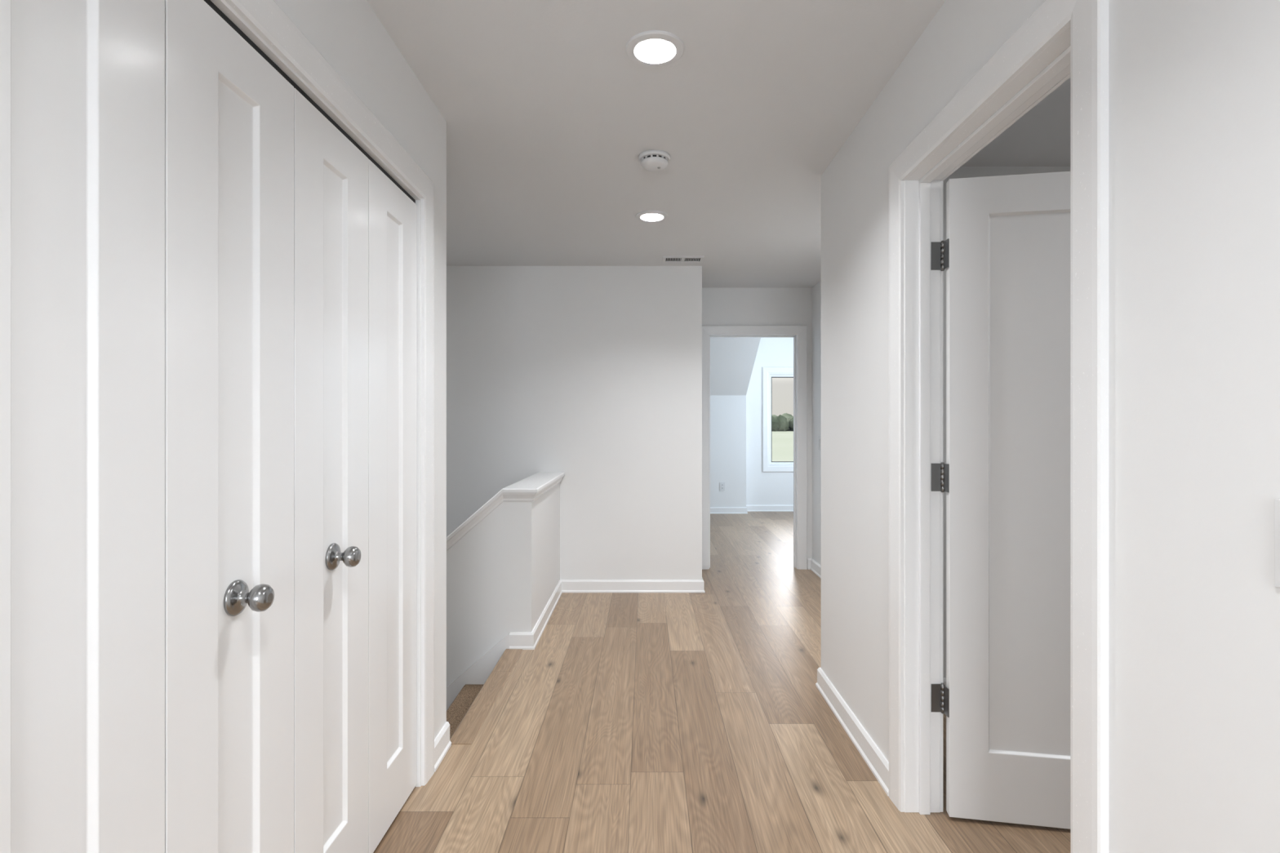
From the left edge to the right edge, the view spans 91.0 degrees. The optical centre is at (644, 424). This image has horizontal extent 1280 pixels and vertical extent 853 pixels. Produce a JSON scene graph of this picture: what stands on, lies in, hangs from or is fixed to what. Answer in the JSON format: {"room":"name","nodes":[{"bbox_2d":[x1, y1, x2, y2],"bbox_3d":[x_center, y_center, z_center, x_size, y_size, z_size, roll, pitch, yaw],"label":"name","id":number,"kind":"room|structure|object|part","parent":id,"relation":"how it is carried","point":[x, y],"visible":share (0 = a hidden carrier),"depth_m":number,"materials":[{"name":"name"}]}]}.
{"room":"upstairs hallway","nodes":[
{"label":"upstairs hallway","id":0,"kind":"room"},
{"bbox_2d":[273,0,446,739],"bbox_3d":[-1.188,0.037,-0.070,0.823,2.440,5.060,0,0,0],"label":"wall","id":1,"kind":"structure","parent":0,"point":[348,34],"depth_m":2.09,"materials":[{"name":"white paint"}]},
{"bbox_2d":[0,0,164,852],"bbox_3d":[-0.805,0.244,0.845,0.033,2.006,0.378,0,0,0],"label":"leaf","id":2,"kind":"object","parent":1,"relation":"hanging from","point":[82,82],"visible":1,"depth_m":0.89,"materials":[{"name":"white paint"}]},
{"bbox_2d":[164,0,293,852],"bbox_3d":[-0.776,0.244,1.226,0.092,2.006,0.378,0,0,0],"label":"leaf","id":3,"kind":"object","parent":1,"relation":"hanging from","point":[229,113],"depth_m":1.20,"materials":[{"name":"white paint"}]},
{"bbox_3d":[-0.764,0.339,1.226,0.069,0.069,0.069,0,0,0],"label":"knob","id":4,"kind":"part","parent":3,"relation":"part of","materials":[{"name":"silver metal"}]},
{"bbox_2d":[204,0,434,786],"bbox_3d":[-0.835,0.234,1.416,0.115,2.045,1.528,0,0,0],"label":"closet frame","id":5,"kind":"object","parent":1,"relation":"attached to","point":[222,7],"visible":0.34,"depth_m":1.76,"materials":[{"name":"white paint"}]},
{"bbox_2d":[293,88,368,852],"bbox_3d":[-0.776,0.244,1.606,0.092,2.006,0.378,0,0,0],"label":"leaf","id":6,"kind":"object","parent":1,"relation":"hanging from","point":[331,173],"depth_m":1.59,"materials":[{"name":"white paint"}]},
{"bbox_3d":[-0.764,0.339,1.606,0.069,0.069,0.069,0,0,0],"label":"knob","id":7,"kind":"part","parent":6,"relation":"part of","materials":[{"name":"silver metal"}]},
{"bbox_2d":[368,159,417,852],"bbox_3d":[-0.805,0.244,1.987,0.033,2.006,0.378,0,0,0],"label":"leaf","id":8,"kind":"object","parent":1,"relation":"hanging from","point":[392,214],"visible":0.94,"depth_m":1.96,"materials":[{"name":"white paint"}]},
{"bbox_2d":[434,721,451,772],"bbox_3d":[-0.767,1.211,2.365,0.020,0.092,0.190,0,0,0],"label":"baseboard","id":9,"kind":"structure","parent":1,"relation":"attached to","point":[442,744],"depth_m":2.36,"materials":[{"name":"white paint"}]},
{"bbox_2d":[449,648,522,745],"bbox_3d":[-0.731,1.267,2.991,0.101,0.028,1.053,0,0,0],"label":"trim","id":10,"kind":"structure","parent":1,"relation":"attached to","point":[471,723],"depth_m":2.85,"materials":[{"name":"brown wood"}]},
{"bbox_2d":[446,482,559,687],"bbox_3d":[-2.592,2.295,4.110,3.915,3.825,1.180,0,0,0],"label":"wall","id":11,"kind":"structure","parent":0,"point":[502,575],"depth_m":3.52,"materials":[{"name":"white paint"}]},
{"bbox_2d":[446,633,509,711],"bbox_3d":[-2.652,2.992,3.512,3.795,3.654,0.014,0,0,0],"label":"trim","id":12,"kind":"structure","parent":11,"relation":"attached to","point":[479,672],"depth_m":3.50,"materials":[{"name":"white paint"}]},
{"bbox_2d":[446,471,564,551],"bbox_3d":[-2.574,2.031,4.090,3.953,3.345,1.217,0,0,0],"label":"half wall cap","id":13,"kind":"object","parent":11,"relation":"attached to","point":[530,488],"visible":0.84,"depth_m":3.51,"materials":[{"name":"white paint"}]},
{"bbox_2d":[446,266,702,579],"bbox_3d":[-2.087,1.537,5.075,5.027,5.440,0.750,0,0,0],"label":"wall","id":14,"kind":"structure","parent":0,"point":[593,375],"depth_m":4.70,"materials":[{"name":"white paint"}]},
{"bbox_2d":[509,577,705,649],"bbox_3d":[-0.228,1.211,4.541,0.818,0.092,2.254,0,0,42],"label":"baseboard","id":15,"kind":"structure","parent":14,"relation":"attached to","point":[517,640],"depth_m":4.69,"materials":[{"name":"white paint"}]},
{"bbox_2d":[366,0,1070,287],"bbox_3d":[-0.700,-1.258,1.425,8.600,0.150,8.290,0,0,0],"label":"ceiling","id":16,"kind":"structure","parent":0,"point":[545,108],"depth_m":2.45,"materials":[{"name":"white paint"}]},
{"bbox_2d":[635,210,667,222],"bbox_3d":[0.040,-1.206,3.570,0.184,0.064,0.184,0,0,0],"label":"recessed light","id":17,"kind":"object","parent":16,"relation":"in","point":[646,215],"visible":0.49,"depth_m":3.60,"materials":[{"name":"white plastic"}]},
{"bbox_2d":[638,149,670,171],"bbox_3d":[0.042,-1.157,2.780,0.140,0.051,0.140,0,0,0],"label":"smoke detector","id":18,"kind":"object","parent":16,"relation":"attached to","point":[654,160],"visible":1,"depth_m":2.74,"materials":[{"name":"white plastic"}]},
{"bbox_2d":[626,30,684,66],"bbox_3d":[0.032,-1.206,1.980,0.184,0.064,0.184,0,0,0],"label":"recessed light","id":19,"kind":"object","parent":16,"relation":"in","point":[651,48],"visible":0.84,"depth_m":2.02,"materials":[{"name":"white plastic"}]},
{"bbox_2d":[662,256,704,262],"bbox_3d":[0.272,-1.179,4.500,0.290,0.009,0.150,0,0,0],"label":"ceiling vent","id":20,"kind":"object","parent":16,"relation":"attached to","point":[665,259],"depth_m":4.50,"materials":[{"name":"white metal"}]},
{"bbox_2d":[373,511,1070,852],"bbox_3d":[1.000,1.382,3.165,5.200,0.250,11.770,0,0,0],"label":"floor","id":21,"kind":"structure","parent":0,"point":[634,722],"depth_m":2.45,"materials":[{"name":"brown wood"}]},
{"bbox_2d":[710,337,760,506],"bbox_3d":[0.110,-0.118,8.000,2.620,2.750,2.100,0,0,0],"label":"wall","id":22,"kind":"structure","parent":0,"point":[732,360],"depth_m":8.82,"materials":[{"name":"white paint"}]},
{"bbox_2d":[720,482,724,490],"bbox_3d":[1.086,0.877,8.816,0.072,0.116,0.008,0,0,0],"label":"power outlet","id":23,"kind":"object","parent":22,"relation":"attached to","point":[722,484],"visible":1,"depth_m":8.81,"materials":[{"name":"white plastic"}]},
{"bbox_2d":[702,287,812,558],"bbox_3d":[1.200,-0.118,5.510,4.800,2.750,0.120,0,0,0],"label":"wall","id":24,"kind":"structure","parent":0,"point":[721,306],"depth_m":5.45,"materials":[{"name":"white paint"}]},
{"bbox_2d":[702,325,807,569],"bbox_3d":[0.939,0.234,5.510,0.788,2.045,0.120,0,0,0],"label":"door frame","id":25,"kind":"structure","parent":24,"relation":"attached to","point":[794,336],"depth_m":5.50,"materials":[{"name":"white paint"}]},
{"bbox_2d":[746,337,793,505],"bbox_3d":[1.200,-0.118,9.110,4.800,2.750,0.120,0,0,0],"label":"wall","id":26,"kind":"structure","parent":0,"point":[762,488],"depth_m":9.05,"materials":[{"name":"white paint"}]},
{"bbox_2d":[710,505,793,513],"bbox_3d":[1.150,1.211,8.925,4.700,0.092,0.250,0,0,0],"label":"baseboard","id":27,"kind":"structure","parent":26,"relation":"attached to","point":[748,508],"depth_m":9.03,"materials":[{"name":"white paint"}]},
{"bbox_2d":[762,367,793,471],"bbox_3d":[2.170,-0.066,9.041,0.950,1.505,0.018,0,0,0],"label":"window","id":28,"kind":"structure","parent":26,"relation":"in","point":[766,371],"depth_m":9.04,"materials":[{"name":"white paint"}]},
{"bbox_2d":[768,373,793,466],"bbox_3d":[2.170,-0.066,9.110,0.780,1.335,0.120,0,0,0],"label":"lining","id":29,"kind":"object","parent":26,"relation":"attached to","point":[769,374],"visible":0.27,"depth_m":9.05,"materials":[{"name":"white paint"}]},
{"bbox_2d":[769,374,793,464],"bbox_3d":[2.170,-0.066,9.120,0.750,1.305,0.040,0,0,0],"label":"window","id":30,"kind":"structure","parent":29,"relation":"attached to","point":[771,375],"depth_m":9.10,"materials":[{"name":"white paint"}]},
{"bbox_2d":[771,377,793,462],"bbox_3d":[2.170,-0.066,9.120,0.680,1.235,0.024,0,0,0],"label":"gasket","id":31,"kind":"object","parent":30,"relation":"attached to","point":[771,377],"visible":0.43,"depth_m":9.11,"materials":[{"name":"black"}]},
{"bbox_2d":[812,280,821,565],"bbox_3d":[1.510,0.037,4.225,0.120,2.440,2.450,0,0,0],"label":"wall","id":32,"kind":"structure","parent":0,"point":[816,289],"depth_m":5.30,"materials":[{"name":"white paint"}]},
{"bbox_2d":[817,435,821,450],"bbox_3d":[1.445,0.157,5.200,0.010,0.116,0.070,0,0,0],"label":"light switch","id":33,"kind":"object","parent":32,"relation":"attached to","point":[819,437],"visible":0.91,"depth_m":5.18,"materials":[{"name":"white plastic"}]},
{"bbox_2d":[821,0,1279,852],"bbox_3d":[2.220,0.037,0.200,2.760,2.440,5.600,0,0,0],"label":"wall","id":34,"kind":"structure","parent":0,"point":[1194,85],"depth_m":1.01,"materials":[{"name":"white paint"}]},
{"bbox_2d":[807,558,888,796],"bbox_3d":[1.135,1.211,3.786,0.630,0.092,3.328,0,0,0],"label":"baseboard","id":35,"kind":"structure","parent":34,"relation":"attached to","point":[870,753],"depth_m":2.49,"materials":[{"name":"white paint"}]},
{"bbox_2d":[931,238,949,271],"bbox_3d":[0.946,-0.543,2.013,0.042,0.096,0.042,0,0,0],"label":"hinge","id":36,"kind":"object","parent":34,"relation":"attached to","point":[940,250],"visible":1,"depth_m":2.03,"materials":[{"name":"silver metal"}]},
{"bbox_2d":[931,683,949,717],"bbox_3d":[0.946,0.885,2.013,0.042,0.096,0.042,0,0,0],"label":"hinge","id":37,"kind":"object","parent":34,"relation":"attached to","point":[940,692],"visible":1,"depth_m":2.03,"materials":[{"name":"silver metal"}]},
{"bbox_2d":[931,462,949,492],"bbox_3d":[0.946,0.172,2.013,0.042,0.096,0.042,0,0,0],"label":"hinge","id":38,"kind":"object","parent":34,"relation":"attached to","point":[940,472],"visible":1,"depth_m":2.03,"materials":[{"name":"silver metal"}]},
{"bbox_2d":[904,25,1070,814],"bbox_3d":[0.897,0.227,1.630,0.115,2.060,0.834,0,0,0],"label":"door frame","id":39,"kind":"structure","parent":34,"relation":"attached to","point":[1051,65],"depth_m":2.03,"materials":[{"name":"white paint"}]},
{"bbox_2d":[888,0,1108,852],"bbox_3d":[0.831,0.192,1.630,0.018,2.131,0.984,0,0,0],"label":"trim","id":40,"kind":"structure","parent":34,"relation":"attached to","point":[1087,20],"depth_m":1.19,"materials":[{"name":"white paint"}]},
{"bbox_2d":[946,171,1070,829],"bbox_3d":[1.359,0.234,1.938,0.795,2.022,0.035,0,0,10],"label":"slab","id":41,"kind":"object","parent":34,"relation":"attached to","point":[1008,272],"visible":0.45,"depth_m":1.97,"materials":[{"name":"white paint"}]},
{"bbox_2d":[1274,498,1279,587],"bbox_3d":[0.835,0.157,0.798,0.010,0.116,0.070,0,0,0],"label":"light switch","id":42,"kind":"object","parent":34,"relation":"attached to","point":[1277,501],"visible":1,"depth_m":0.83,"materials":[{"name":"white plastic"}]},
{"bbox_3d":[-2.677,4.257,3.580,3.845,0.100,2.240,0,0,0],"label":"floor","id":43,"kind":"structure","parent":0,"visible":0},
{"bbox_2d":[446,684,483,738],"bbox_3d":[-2.653,2.849,2.983,3.794,2.795,1.042,0,0,0],"label":"staircase","id":44,"kind":"structure","parent":43,"relation":"on","point":[457,710],"depth_m":3.24,"materials":[{"name":"brown carpet"}]},
{"bbox_3d":[2.277,0.037,0.142,2.645,2.440,5.485,0,0,0],"label":"wall","id":45,"kind":"structure","parent":0,"visible":0},
{"bbox_2d":[942,677,946,686],"bbox_3d":[2.217,1.211,2.875,2.525,0.092,0.020,0,0,0],"label":"baseboard","id":46,"kind":"structure","parent":45,"relation":"attached to","point":[944,678],"depth_m":2.87,"materials":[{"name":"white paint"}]},
{"label":"outside","id":47,"kind":"structure","parent":0,"visible":0},
{"bbox_2d":[772,431,793,461],"bbox_3d":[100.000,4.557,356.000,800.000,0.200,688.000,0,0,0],"label":"lawn","id":48,"kind":"structure","parent":47,"point":[782,441],"depth_m":127.09,"materials":[{"name":"green plant"}]},
{"bbox_2d":[772,413,793,431],"bbox_3d":[95.224,-0.484,400.292,159.974,16.188,33.437,0,0,0],"label":"tree line","id":49,"kind":"object","parent":48,"relation":"on","point":[784,422],"visible":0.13,"depth_m":386.16,"materials":[{"name":"green plant"}]}
]}

